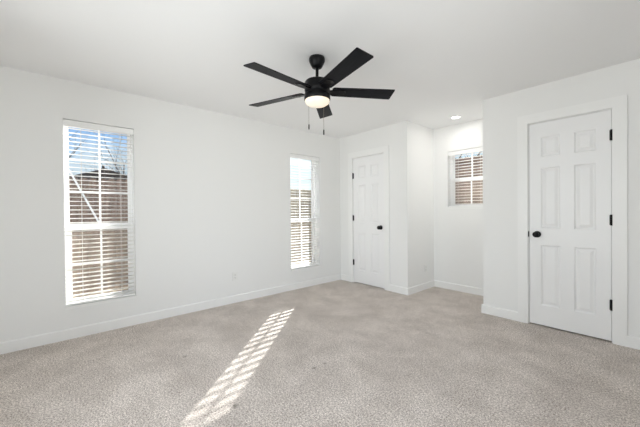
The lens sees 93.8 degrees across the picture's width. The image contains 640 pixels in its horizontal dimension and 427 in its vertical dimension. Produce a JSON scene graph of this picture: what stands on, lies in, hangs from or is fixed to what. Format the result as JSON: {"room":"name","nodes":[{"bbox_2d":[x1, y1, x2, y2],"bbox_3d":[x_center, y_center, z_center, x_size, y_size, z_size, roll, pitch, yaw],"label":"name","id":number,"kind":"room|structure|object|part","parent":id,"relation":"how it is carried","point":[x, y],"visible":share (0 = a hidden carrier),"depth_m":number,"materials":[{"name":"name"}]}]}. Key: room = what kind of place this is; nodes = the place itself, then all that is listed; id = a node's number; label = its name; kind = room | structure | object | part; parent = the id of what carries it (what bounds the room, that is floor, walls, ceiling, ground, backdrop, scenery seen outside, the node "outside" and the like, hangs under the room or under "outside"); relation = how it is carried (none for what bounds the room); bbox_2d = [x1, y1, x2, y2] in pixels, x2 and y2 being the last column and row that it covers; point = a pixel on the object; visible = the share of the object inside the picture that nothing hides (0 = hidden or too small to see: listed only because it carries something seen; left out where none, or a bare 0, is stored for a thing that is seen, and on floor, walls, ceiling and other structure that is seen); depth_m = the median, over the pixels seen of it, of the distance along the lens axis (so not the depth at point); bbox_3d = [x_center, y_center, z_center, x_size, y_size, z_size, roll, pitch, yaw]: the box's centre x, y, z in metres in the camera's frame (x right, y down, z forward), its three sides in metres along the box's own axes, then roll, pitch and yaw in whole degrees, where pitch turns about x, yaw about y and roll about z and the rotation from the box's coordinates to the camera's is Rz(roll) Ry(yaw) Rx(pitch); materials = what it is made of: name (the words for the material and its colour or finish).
{"room":"empty bedroom","nodes":[
{"label":"empty bedroom","id":0,"kind":"room"},
{"bbox_2d":[0,65,340,341],"bbox_3d":[-1.125,-0.057,4.052,5.618,2.440,0.220,-1,1,-41],"label":"wall","id":1,"kind":"structure","parent":0,"point":[212,189],"depth_m":3.37,"materials":[{"name":"white paint"}]},
{"bbox_2d":[63,125,135,309],"bbox_3d":[-2.235,0.004,3.058,0.571,1.792,0.191,-1,1,-41],"label":"window","id":2,"kind":"structure","parent":1,"relation":"in","point":[129,174],"depth_m":3.06,"materials":[{"name":"white plastic"}]},
{"bbox_3d":[-2.279,-0.364,3.103,0.543,1.028,0.024,-1,1,-41],"label":"sash","id":3,"kind":"part","parent":2,"relation":"part of","materials":[{"name":"white plastic"}]},
{"bbox_2d":[63,119,134,305],"bbox_3d":[-2.200,-0.009,3.017,0.565,1.754,0.062,-1,1,-41],"label":"window blind","id":4,"kind":"object","parent":2,"relation":"attached to","point":[71,123],"visible":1,"depth_m":2.99,"materials":[{"name":"white plastic"}]},
{"bbox_3d":[-2.318,0.015,2.918,0.003,1.698,0.056,-1,1,-41],"label":"ladder cord","id":5,"kind":"part","parent":4,"relation":"part of","materials":[{"name":"white fabric"}]},
{"bbox_3d":[-2.194,0.860,3.026,0.559,0.016,0.050,-1,1,-41],"label":"rail","id":6,"kind":"part","parent":4,"relation":"part of","materials":[{"name":"white plastic"}]},
{"bbox_3d":[-2.077,0.012,3.128,0.003,1.698,0.056,-1,1,-41],"label":"ladder cord","id":7,"kind":"part","parent":4,"relation":"part of","materials":[{"name":"white fabric"}]},
{"bbox_3d":[-2.251,0.501,3.085,0.543,0.770,0.024,-1,1,-41],"label":"sash","id":8,"kind":"part","parent":2,"relation":"part of","materials":[{"name":"white plastic"}]},
{"bbox_3d":[-2.198,0.887,3.031,0.569,0.026,0.101,-1,1,-41],"label":"sill","id":9,"kind":"part","parent":2,"relation":"part of","materials":[{"name":"white paint"}]},
{"bbox_2d":[0,274,340,354],"bbox_3d":[-1.312,1.119,3.734,4.450,0.098,0.016,-1,1,-41],"label":"baseboard","id":10,"kind":"structure","parent":1,"relation":"attached to","point":[62,335],"depth_m":3.20,"materials":[{"name":"white paint"}]},
{"bbox_2d":[232,271,237,280],"bbox_3d":[-1.109,0.819,3.916,0.070,0.114,0.008,-1,1,-41],"label":"wall outlet","id":11,"kind":"object","parent":1,"relation":"attached to","point":[234,274],"visible":1,"depth_m":3.92,"materials":[{"name":"white plastic"}]},
{"bbox_2d":[290,158,319,271],"bbox_3d":[-0.280,-0.019,4.761,0.578,1.780,0.191,-1,1,-41],"label":"window","id":12,"kind":"structure","parent":1,"relation":"in","point":[313,162],"depth_m":4.94,"materials":[{"name":"white plastic"}]},
{"bbox_3d":[-0.325,-0.385,4.805,0.550,1.020,0.024,-1,1,-41],"label":"sash","id":13,"kind":"part","parent":12,"relation":"part of","materials":[{"name":"white plastic"}]},
{"bbox_3d":[-0.296,0.474,4.788,0.550,0.766,0.024,-1,1,-41],"label":"sash","id":14,"kind":"part","parent":12,"relation":"part of","materials":[{"name":"white plastic"}]},
{"bbox_2d":[290,154,318,268],"bbox_3d":[-0.245,-0.032,4.720,0.572,1.742,0.062,-1,1,-41],"label":"window blind","id":15,"kind":"object","parent":12,"relation":"attached to","point":[291,155],"visible":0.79,"depth_m":4.71,"materials":[{"name":"white plastic"}]},
{"bbox_3d":[-0.364,-0.008,4.620,0.003,1.686,0.056,-1,1,-41],"label":"ladder cord","id":16,"kind":"part","parent":15,"relation":"part of","materials":[{"name":"white fabric"}]},
{"bbox_3d":[-0.239,0.831,4.728,0.566,0.016,0.050,-1,1,-41],"label":"rail","id":17,"kind":"part","parent":15,"relation":"part of","materials":[{"name":"white plastic"}]},
{"bbox_3d":[-0.120,-0.012,4.832,0.003,1.686,0.056,-1,1,-41],"label":"ladder cord","id":18,"kind":"part","parent":15,"relation":"part of","materials":[{"name":"white fabric"}]},
{"bbox_3d":[-0.244,0.858,4.734,0.576,0.026,0.101,-1,1,-41],"label":"sill","id":19,"kind":"part","parent":12,"relation":"part of","materials":[{"name":"white paint"}]},
{"bbox_3d":[-0.314,-0.019,4.799,0.578,1.780,0.090,-1,1,-41],"label":"frame","id":20,"kind":"part","parent":12,"relation":"part of","materials":[{"name":"white plastic"}]},
{"bbox_2d":[0,280,639,426],"bbox_3d":[0.419,1.194,2.301,5.618,0.060,4.890,-1,1,-41],"label":"floor","id":21,"kind":"structure","parent":0,"point":[339,353],"depth_m":2.22,"materials":[{"name":"beige carpet"}]},
{"bbox_2d":[0,0,639,137],"bbox_3d":[0.398,-1.315,2.282,5.618,0.080,4.890,-1,1,-41],"label":"ceiling","id":22,"kind":"structure","parent":0,"point":[441,59],"depth_m":2.30,"materials":[{"name":"white paint"}]},
{"bbox_2d":[243,47,394,134],"bbox_3d":[-0.038,-0.970,2.425,1.247,0.605,1.273,-1,1,-41],"label":"ceiling fan","id":23,"kind":"object","parent":22,"relation":"hanging from","point":[317,90],"visible":1,"depth_m":2.37,"materials":[{"name":"black metal"}]},
{"bbox_3d":[-0.372,-0.990,2.623,0.530,0.006,0.136,-2,12,26],"label":"blade","id":24,"kind":"part","parent":23,"relation":"part of","materials":[{"name":"black wood"}]},
{"bbox_3d":[-0.290,-0.994,2.175,0.136,0.006,0.530,14,11,43],"label":"blade","id":25,"kind":"part","parent":23,"relation":"part of","materials":[{"name":"black wood"}]},
{"bbox_3d":[0.029,-1.001,2.839,0.136,0.006,0.530,-14,-2,7],"label":"blade","id":26,"kind":"part","parent":23,"relation":"part of","materials":[{"name":"black wood"}]},
{"bbox_3d":[0.161,-1.008,2.115,0.136,0.006,0.530,12,-7,-28],"label":"blade","id":27,"kind":"part","parent":23,"relation":"part of","materials":[{"name":"black wood"}]},
{"bbox_3d":[0.358,-1.012,2.525,0.530,0.006,0.136,-2,-12,-10],"label":"blade","id":28,"kind":"part","parent":23,"relation":"part of","materials":[{"name":"black wood"}]},
{"bbox_2d":[411,122,433,286],"bbox_3d":[1.501,-0.082,4.508,0.618,2.440,0.110,-1,1,-41],"label":"wall","id":29,"kind":"structure","parent":0,"point":[421,136],"depth_m":4.45,"materials":[{"name":"white paint"}]},
{"bbox_2d":[409,280,434,294],"bbox_3d":[1.511,1.090,4.434,0.728,0.098,0.016,-1,1,-41],"label":"baseboard","id":30,"kind":"structure","parent":29,"relation":"attached to","point":[430,284],"depth_m":4.41,"materials":[{"name":"white paint"}]},
{"bbox_2d":[433,119,482,288],"bbox_3d":[2.516,-0.086,3.981,0.220,2.440,4.670,-1,1,-41],"label":"wall","id":31,"kind":"structure","parent":0,"point":[458,233],"depth_m":4.42,"materials":[{"name":"white paint"}]},
{"bbox_2d":[434,280,482,295],"bbox_3d":[2.099,1.086,4.300,0.016,0.098,0.960,-1,1,-41],"label":"baseboard","id":32,"kind":"structure","parent":31,"relation":"attached to","point":[457,287],"depth_m":4.37,"materials":[{"name":"white paint"}]},
{"bbox_2d":[448,151,482,208],"bbox_3d":[2.176,-0.495,4.333,0.191,0.857,0.588,-1,1,-41],"label":"window","id":33,"kind":"structure","parent":31,"relation":"in","point":[453,178],"depth_m":4.44,"materials":[{"name":"white plastic"}]},
{"bbox_3d":[2.214,-0.495,4.366,0.090,0.857,0.588,-1,1,-41],"label":"frame","id":34,"kind":"part","parent":33,"relation":"part of","materials":[{"name":"white plastic"}]},
{"bbox_2d":[448,147,482,206],"bbox_3d":[2.135,-0.507,4.297,0.062,0.819,0.582,-1,1,-41],"label":"window blind","id":35,"kind":"object","parent":33,"relation":"attached to","point":[479,148],"visible":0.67,"depth_m":4.29,"materials":[{"name":"white plastic"}]},
{"bbox_3d":[2.139,-0.106,4.302,0.050,0.016,0.576,-1,1,-41],"label":"rail","id":36,"kind":"part","parent":35,"relation":"part of","materials":[{"name":"white plastic"}]},
{"bbox_3d":[2.145,-0.079,4.307,0.101,0.026,0.586,-1,1,-41],"label":"sill","id":37,"kind":"part","parent":33,"relation":"part of","materials":[{"name":"white paint"}]},
{"bbox_3d":[2.221,-0.697,4.373,0.024,0.425,0.560,-1,1,-41],"label":"sash","id":38,"kind":"part","parent":33,"relation":"part of","materials":[{"name":"white plastic"}]},
{"bbox_3d":[2.200,-0.300,4.355,0.024,0.438,0.560,-1,1,-41],"label":"sash","id":39,"kind":"part","parent":33,"relation":"part of","materials":[{"name":"white plastic"}]},
{"bbox_2d":[340,58,639,337],"bbox_3d":[1.853,-0.077,3.550,0.110,2.440,4.450,-1,1,-41],"label":"wall","id":40,"kind":"structure","parent":0,"point":[500,113],"depth_m":3.28,"materials":[{"name":"white paint"}]},
{"bbox_2d":[352,153,383,287],"bbox_3d":[0.744,0.114,4.725,0.106,2.032,0.638,-1,1,-41],"label":"door","id":41,"kind":"structure","parent":40,"relation":"in","point":[368,171],"depth_m":4.72,"materials":[{"name":"white paint"}]},
{"bbox_2d":[348,145,389,290],"bbox_3d":[0.792,0.070,4.757,0.128,2.144,0.822,-1,1,-41],"label":"door frame","id":42,"kind":"structure","parent":40,"relation":"attached to","point":[384,149],"depth_m":4.52,"materials":[{"name":"white paint"}]},
{"bbox_2d":[341,274,408,294],"bbox_3d":[0.800,1.093,4.684,0.016,0.098,1.326,-1,1,-41],"label":"baseboard","id":43,"kind":"structure","parent":40,"relation":"attached to","point":[393,288],"depth_m":4.32,"materials":[{"name":"white paint"}]},
{"bbox_2d":[481,304,639,349],"bbox_3d":[2.571,1.095,2.650,0.016,0.098,2.148,-1,1,-41],"label":"baseboard","id":44,"kind":"structure","parent":40,"relation":"attached to","point":[632,342],"depth_m":3.25,"materials":[{"name":"white paint"}]},
{"bbox_2d":[528,110,612,340],"bbox_3d":[2.361,0.107,2.867,0.106,2.047,0.640,-1,1,-41],"label":"door","id":45,"kind":"structure","parent":40,"relation":"in","point":[571,217],"depth_m":2.85,"materials":[{"name":"white paint"}]},
{"bbox_3d":[2.192,0.212,3.037,0.071,0.066,0.066,-1,1,-41],"label":"knob","id":46,"kind":"part","parent":45,"relation":"part of","materials":[{"name":"black metal"}]},
{"bbox_2d":[517,94,626,346],"bbox_3d":[2.404,0.064,2.906,0.128,2.159,0.811,-1,1,-41],"label":"door frame","id":47,"kind":"structure","parent":40,"relation":"attached to","point":[618,104],"depth_m":2.62,"materials":[{"name":"white paint"}]},
{"label":"outside","id":48,"kind":"structure","parent":0,"visible":0},
{"bbox_2d":[73,236,311,297],"bbox_3d":[5.107,1.415,22.597,90.000,0.200,100.000,-1,1,-41],"label":"ground","id":49,"kind":"structure","parent":48,"point":[79,236],"depth_m":5.92,"materials":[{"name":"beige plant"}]},
{"bbox_2d":[68,127,119,179],"bbox_3d":[-8.412,-1.276,9.541,4.043,5.830,3.594,0,0,9],"label":"bare tree","id":50,"kind":"object","parent":49,"relation":"on","point":[68,127],"visible":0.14,"depth_m":9.75,"materials":[{"name":"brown plant"}]},
{"bbox_2d":[69,170,126,230],"bbox_3d":[-18.800,-0.936,25.643,10.400,4.850,8.800,-1,1,-41],"label":"house","id":51,"kind":"structure","parent":49,"relation":"on","point":[95,175],"depth_m":22.01,"materials":[{"name":"beige"}]},
{"bbox_2d":[69,169,127,294],"bbox_3d":[-5.083,0.364,5.184,9.786,2.346,0.174,-1,1,-41],"label":"fence","id":52,"kind":"object","parent":49,"relation":"on","point":[89,211],"visible":0.16,"depth_m":5.79,"materials":[{"name":"brown wood"}]},
{"bbox_2d":[72,132,126,239],"bbox_3d":[-8.505,-1.529,13.386,3.886,6.273,4.365,0,1,34],"label":"bare tree","id":53,"kind":"object","parent":49,"relation":"on","point":[123,172],"visible":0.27,"depth_m":13.36,"materials":[{"name":"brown plant"}]},
{"bbox_2d":[291,189,311,262],"bbox_3d":[1.198,0.336,10.669,6.762,2.212,0.153,-1,1,-41],"label":"fence","id":54,"kind":"object","parent":49,"relation":"on","point":[296,192],"visible":0.06,"depth_m":9.04,"materials":[{"name":"brown wood"}]},
{"bbox_2d":[455,155,482,203],"bbox_3d":[4.131,0.081,5.766,0.153,2.752,5.900,-1,1,-41],"label":"fence","id":55,"kind":"object","parent":49,"relation":"on","point":[465,197],"visible":0.06,"depth_m":6.75,"materials":[{"name":"brown wood"}]},
{"bbox_3d":[4.147,-1.034,5.779,0.039,0.090,5.900,-1,1,-41],"label":"rail","id":56,"kind":"part","parent":55,"relation":"part of","materials":[{"name":"wood"}]},
{"bbox_3d":[3.473,0.106,6.475,0.090,2.700,0.090,-1,1,-41],"label":"post","id":57,"kind":"part","parent":55,"relation":"part of","materials":[{"name":"wood"}]}
]}

